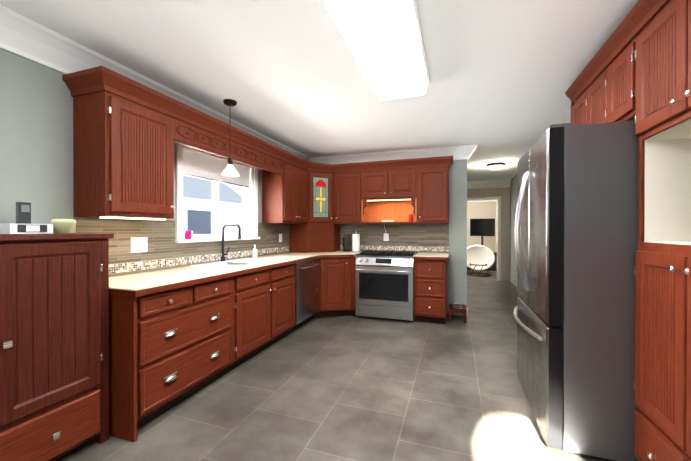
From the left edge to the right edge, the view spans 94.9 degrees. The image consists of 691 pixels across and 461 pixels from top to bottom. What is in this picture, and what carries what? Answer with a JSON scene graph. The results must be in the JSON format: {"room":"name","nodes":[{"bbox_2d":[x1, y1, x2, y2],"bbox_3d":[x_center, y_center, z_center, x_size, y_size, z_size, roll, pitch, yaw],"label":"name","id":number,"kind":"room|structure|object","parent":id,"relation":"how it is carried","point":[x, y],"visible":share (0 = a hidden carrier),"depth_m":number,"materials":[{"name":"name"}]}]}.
{"room":"kitchen","nodes":[
{"label":"kitchen","id":0,"kind":"room"},
{"bbox_2d":[0,48,304,276],"bbox_3d":[-0.852,0.015,5.166,0.150,2.460,13.800,0,0,19],"label":"wall","id":1,"kind":"structure","parent":0,"point":[36,135],"depth_m":1.94,"materials":[{"name":"grey paint"}]},
{"bbox_2d":[67,66,178,219],"bbox_3d":[-1.583,-0.554,2.316,0.328,0.920,0.520,0,0,19],"label":"upper cabinet","id":2,"kind":"object","parent":1,"relation":"attached to","point":[125,137],"depth_m":2.12,"materials":[{"name":"brown wood"}]},
{"bbox_2d":[73,217,288,276],"bbox_3d":[-1.345,0.122,3.501,0.008,0.436,2.910,0,0,19],"label":"backsplash","id":3,"kind":"structure","parent":1,"relation":"attached to","point":[164,251],"depth_m":2.77,"materials":[{"name":"beige tile"}]},
{"bbox_2d":[131,237,146,252],"bbox_3d":[-1.663,0.116,2.558,0.008,0.120,0.140,0,0,19],"label":"electrical outlet","id":4,"kind":"object","parent":3,"relation":"attached to","point":[138,244],"visible":1,"depth_m":2.55,"materials":[{"name":"white plastic"}]},
{"bbox_2d":[175,143,259,242],"bbox_3d":[-1.398,-0.401,3.512,0.199,1.025,1.270,0,0,19],"label":"window","id":5,"kind":"structure","parent":1,"relation":"in","point":[194,162],"depth_m":3.48,"materials":[{"name":"white paint"}]},
{"bbox_2d":[184,230,191,238],"bbox_3d":[-1.520,0.042,3.069,0.068,0.085,0.068,0,0,19],"label":"cup","id":6,"kind":"object","parent":5,"relation":"on","point":[188,234],"visible":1,"depth_m":3.04,"materials":[{"name":"pink glass"}]},
{"bbox_2d":[0,5,510,188],"bbox_3d":[0.483,-1.119,3.165,3.680,0.174,10.900,0,0,19],"label":"crown molding","id":7,"kind":"structure","parent":1,"relation":"attached to","point":[27,38],"depth_m":2.18,"materials":[{"name":"white paint"}]},
{"bbox_2d":[259,150,306,225],"bbox_3d":[-0.832,-0.562,4.485,0.328,0.920,0.710,0,0,19],"label":"upper cabinet","id":8,"kind":"object","parent":1,"relation":"attached to","point":[284,176],"depth_m":4.18,"materials":[{"name":"brown wood"}]},
{"bbox_2d":[307,162,334,225],"bbox_3d":[-0.478,-0.565,5.065,0.618,0.920,0.618,0,0,19],"label":"upper cabinet","id":9,"kind":"object","parent":1,"relation":"attached to","point":[320,176],"depth_m":4.86,"materials":[{"name":"brown wood"}]},
{"bbox_2d":[55,270,607,460],"bbox_3d":[0.957,1.298,4.545,3.980,0.100,14.100,0,0,19],"label":"floor","id":10,"kind":"structure","parent":0,"point":[350,388],"depth_m":2.32,"materials":[{"name":"tile"}]},
{"bbox_2d":[0,233,113,460],"bbox_3d":[-1.710,0.639,1.703,0.490,1.240,0.610,0,0,19],"label":"cabinet","id":11,"kind":"object","parent":10,"relation":"on","point":[54,346],"visible":1,"depth_m":1.63,"materials":[{"name":"brown wood"}]},
{"bbox_2d":[0,202,52,233],"bbox_3d":[-1.779,-0.070,1.767,0.124,0.175,0.190,0,0,19],"label":"cordless phone","id":12,"kind":"object","parent":11,"relation":"on","point":[23,225],"visible":1,"depth_m":1.75,"materials":[{"name":"plastic"}]},
{"bbox_2d":[50,219,75,232],"bbox_3d":[-1.722,-0.028,1.938,0.118,0.090,0.118,0,0,19],"label":"tin canister","id":13,"kind":"object","parent":11,"relation":"on","point":[64,225],"visible":0.98,"depth_m":1.90,"materials":[{"name":"yellow metal"}]},
{"bbox_2d":[109,275,236,441],"bbox_3d":[-1.395,0.821,2.420,0.618,0.870,0.931,0,0,19],"label":"base cabinet","id":14,"kind":"object","parent":10,"relation":"on","point":[178,335],"depth_m":2.09,"materials":[{"name":"brown wood"}]},
{"bbox_2d":[109,251,361,294],"bbox_3d":[-0.749,0.363,3.593,1.071,0.042,3.584,0,0,19],"label":"countertop","id":15,"kind":"structure","parent":14,"relation":"on","point":[145,283],"depth_m":2.55,"materials":[{"name":"beige stone"}]},
{"bbox_2d":[221,224,240,260],"bbox_3d":[-1.206,0.130,3.393,0.251,0.397,0.105,0,0,19],"label":"faucet","id":16,"kind":"object","parent":15,"relation":"on","point":[223,257],"visible":1,"depth_m":3.39,"materials":[{"name":"black"}]},
{"bbox_2d":[190,258,284,268],"bbox_3d":[-1.088,0.434,3.344,0.538,0.209,0.856,0,0,19],"label":"double-bowl sink","id":17,"kind":"object","parent":15,"relation":"in","point":[239,263],"visible":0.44,"depth_m":3.34,"materials":[{"name":"white ceramic"}]},
{"bbox_2d":[252,245,256,257],"bbox_3d":[-1.115,0.256,3.904,0.060,0.166,0.058,0,0,19],"label":"soap bottle","id":18,"kind":"object","parent":15,"relation":"on","point":[254,252],"visible":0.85,"depth_m":3.88,"materials":[{"name":"white plastic"}]},
{"bbox_2d":[307,226,334,252],"bbox_3d":[-0.392,0.115,4.891,0.280,0.436,0.280,0,0,19],"label":"appliance garage","id":19,"kind":"object","parent":15,"relation":"on","point":[319,238],"depth_m":4.88,"materials":[{"name":"brown wood"}]},
{"bbox_2d":[343,234,350,250],"bbox_3d":[0.020,0.190,5.067,0.100,0.283,0.165,0,0,-11],"label":"knife block","id":20,"kind":"object","parent":15,"relation":"on","point":[346,244],"visible":1,"depth_m":5.02,"materials":[{"name":"black wood"}]},
{"bbox_2d":[351,231,359,251],"bbox_3d":[0.164,0.173,4.984,0.140,0.325,0.140,0,0,19],"label":"paper towel roll","id":21,"kind":"object","parent":15,"relation":"on","point":[355,242],"visible":1,"depth_m":4.94,"materials":[{"name":"white paper"}]},
{"bbox_2d":[289,259,320,332],"bbox_3d":[-0.740,0.815,4.205,0.673,0.868,0.644,0,0,19],"label":"dishwasher","id":22,"kind":"object","parent":10,"relation":"on","point":[306,292],"visible":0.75,"depth_m":4.05,"materials":[{"name":"grey metal"}]},
{"bbox_2d":[277,255,355,318],"bbox_3d":[-0.307,0.812,4.870,1.071,0.870,0.886,0,0,19],"label":"base cabinet","id":23,"kind":"object","parent":10,"relation":"on","point":[336,281],"depth_m":4.48,"materials":[{"name":"brown wood"}]},
{"bbox_2d":[355,250,418,321],"bbox_3d":[0.611,0.777,4.629,0.816,0.940,0.703,0,0,19],"label":"range","id":24,"kind":"object","parent":10,"relation":"on","point":[384,283],"visible":1,"depth_m":4.36,"materials":[{"name":"grey metal"}]},
{"bbox_2d":[414,253,448,323],"bbox_3d":[1.223,0.793,4.464,0.443,0.910,0.651,0,0,19],"label":"base cabinet","id":25,"kind":"object","parent":10,"relation":"on","point":[430,287],"visible":1,"depth_m":4.21,"materials":[{"name":"brown wood"}]},
{"bbox_2d":[449,304,466,322],"bbox_3d":[1.569,1.152,4.443,0.227,0.193,0.290,0,0,19],"label":"pet feeder","id":26,"kind":"object","parent":10,"relation":"on","point":[457,308],"visible":1,"depth_m":4.33,"materials":[{"name":"brown wood"}]},
{"bbox_2d":[467,245,494,276],"bbox_3d":[3.673,0.814,8.779,0.858,0.820,0.714,0,0,19],"label":"papasan chair","id":27,"kind":"object","parent":10,"relation":"on","point":[480,258],"visible":0.96,"depth_m":8.90,"materials":[{"name":"white fabric"}]},
{"bbox_2d":[467,218,496,270],"bbox_3d":[4.290,0.427,9.948,1.100,1.600,0.400,0,0,19],"label":"tv stand","id":28,"kind":"object","parent":10,"relation":"on","point":[482,227],"visible":0.58,"depth_m":9.89,"materials":[{"name":"black wood"}]},
{"bbox_2d":[513,120,638,460],"bbox_3d":[1.603,0.327,2.121,0.835,1.860,0.910,0,0,19],"label":"fridge","id":29,"kind":"object","parent":10,"relation":"on","point":[576,231],"visible":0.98,"depth_m":1.75,"materials":[{"name":"grey metal"}]},
{"bbox_2d":[565,0,690,460],"bbox_3d":[1.625,0.072,1.488,0.417,2.375,2.170,0,0,19],"label":"pantry","id":30,"kind":"object","parent":10,"relation":"on","point":[643,80],"visible":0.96,"depth_m":1.54,"materials":[{"name":"brown wood"}]},
{"bbox_2d":[0,0,668,180],"bbox_3d":[0.957,-1.262,4.534,3.980,0.100,14.100,0,0,19],"label":"ceiling","id":31,"kind":"structure","parent":0,"point":[504,75],"depth_m":2.29,"materials":[{"name":"white paint"}]},
{"bbox_2d":[221,99,239,176],"bbox_3d":[-1.079,-0.861,2.966,0.170,0.690,0.170,0,0,19],"label":"pendant lamp","id":32,"kind":"object","parent":31,"relation":"hanging from","point":[229,170],"visible":0.98,"depth_m":2.95,"materials":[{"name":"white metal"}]},
{"bbox_2d":[323,0,429,100],"bbox_3d":[0.270,-1.145,2.040,0.435,0.114,1.255,0,0,19],"label":"ceiling light fixture","id":33,"kind":"object","parent":31,"relation":"attached to","point":[383,40],"visible":1,"depth_m":1.84,"materials":[{"name":"white plastic"}]},
{"bbox_2d":[486,162,504,169],"bbox_3d":[2.756,-1.162,5.817,0.320,0.110,0.320,0,0,19],"label":"light","id":34,"kind":"object","parent":31,"relation":"attached to","point":[496,166],"visible":1,"depth_m":5.71,"materials":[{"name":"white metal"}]},
{"bbox_2d":[337,159,466,315],"bbox_3d":[0.568,0.016,5.097,2.580,2.460,0.120,0,0,19],"label":"wall","id":35,"kind":"structure","parent":0,"point":[457,277],"depth_m":4.66,"materials":[{"name":"grey paint"}]},
{"bbox_2d":[335,162,366,225],"bbox_3d":[0.076,-0.565,5.026,0.455,0.920,0.328,0,0,19],"label":"upper cabinet","id":36,"kind":"object","parent":35,"relation":"attached to","point":[350,208],"depth_m":4.86,"materials":[{"name":"brown wood"}]},
{"bbox_2d":[363,158,418,201],"bbox_3d":[0.679,-0.744,4.817,0.820,0.560,0.328,0,0,19],"label":"upper cabinet","id":37,"kind":"object","parent":35,"relation":"attached to","point":[392,184],"depth_m":4.65,"materials":[{"name":"brown wood"}]},
{"bbox_2d":[341,224,448,252],"bbox_3d":[0.725,0.116,4.976,1.705,0.436,0.008,0,0,19],"label":"backsplash","id":38,"kind":"structure","parent":35,"relation":"attached to","point":[427,238],"depth_m":4.92,"materials":[{"name":"beige tile"}]},
{"bbox_2d":[384,233,388,240],"bbox_3d":[0.639,0.106,4.997,0.080,0.120,0.008,0,0,19],"label":"electrical outlet","id":39,"kind":"object","parent":38,"relation":"attached to","point":[386,238],"visible":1,"depth_m":4.99,"materials":[{"name":"white plastic"}]},
{"bbox_2d":[415,156,450,223],"bbox_3d":[1.272,-0.563,4.612,0.435,0.920,0.328,0,0,19],"label":"upper cabinet","id":40,"kind":"object","parent":35,"relation":"attached to","point":[432,204],"depth_m":4.46,"materials":[{"name":"brown wood"}]},
{"bbox_2d":[382,214,412,221],"bbox_3d":[0.791,-0.183,4.787,0.463,0.108,0.120,0,0,19],"label":"canister","id":41,"kind":"object","parent":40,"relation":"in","point":[410,217],"visible":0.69,"depth_m":4.68,"materials":[{"name":"red"}]},
{"bbox_2d":[467,201,495,251],"bbox_3d":[3.240,-0.008,11.130,3.980,2.460,0.150,0,0,19],"label":"wall","id":42,"kind":"structure","parent":0,"point":[481,210],"depth_m":10.60,"materials":[{"name":"beige paint"}]},
{"bbox_2d":[467,187,509,280],"bbox_3d":[2.286,0.003,8.376,3.680,2.460,0.120,0,0,19],"label":"wall","id":43,"kind":"structure","parent":0,"point":[504,193],"depth_m":7.76,"materials":[{"name":"beige paint"}]},
{"bbox_2d":[467,196,500,280],"bbox_3d":[3.096,0.198,8.089,1.540,2.070,0.136,0,0,19],"label":"door frame","id":44,"kind":"structure","parent":43,"relation":"attached to","point":[480,199],"depth_m":7.79,"materials":[{"name":"white paint"}]},
{"bbox_2d":[496,174,517,286],"bbox_3d":[2.767,0.020,3.913,0.150,2.460,13.800,0,0,19],"label":"wall","id":45,"kind":"structure","parent":0,"point":[513,257],"depth_m":7.38,"materials":[{"name":"grey paint"}]},
{"label":"outside","id":46,"kind":"structure","parent":0,"visible":0},
{"bbox_2d":[225,183,242,196],"bbox_3d":[-5.699,-1.271,9.273,0.001,7.000,18.000,0,0,19],"label":"sky","id":47,"kind":"structure","parent":46,"point":[238,189],"depth_m":12.97,"materials":[{"name":"white"}]},
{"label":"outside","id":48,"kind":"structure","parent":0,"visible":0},
{"bbox_2d":[183,175,242,234],"bbox_3d":[-4.292,0.360,7.840,2.300,3.750,3.400,0,0,19],"label":"neighbouring house","id":49,"kind":"structure","parent":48,"point":[197,206],"depth_m":7.77,"materials":[{"name":"white"}]}
]}

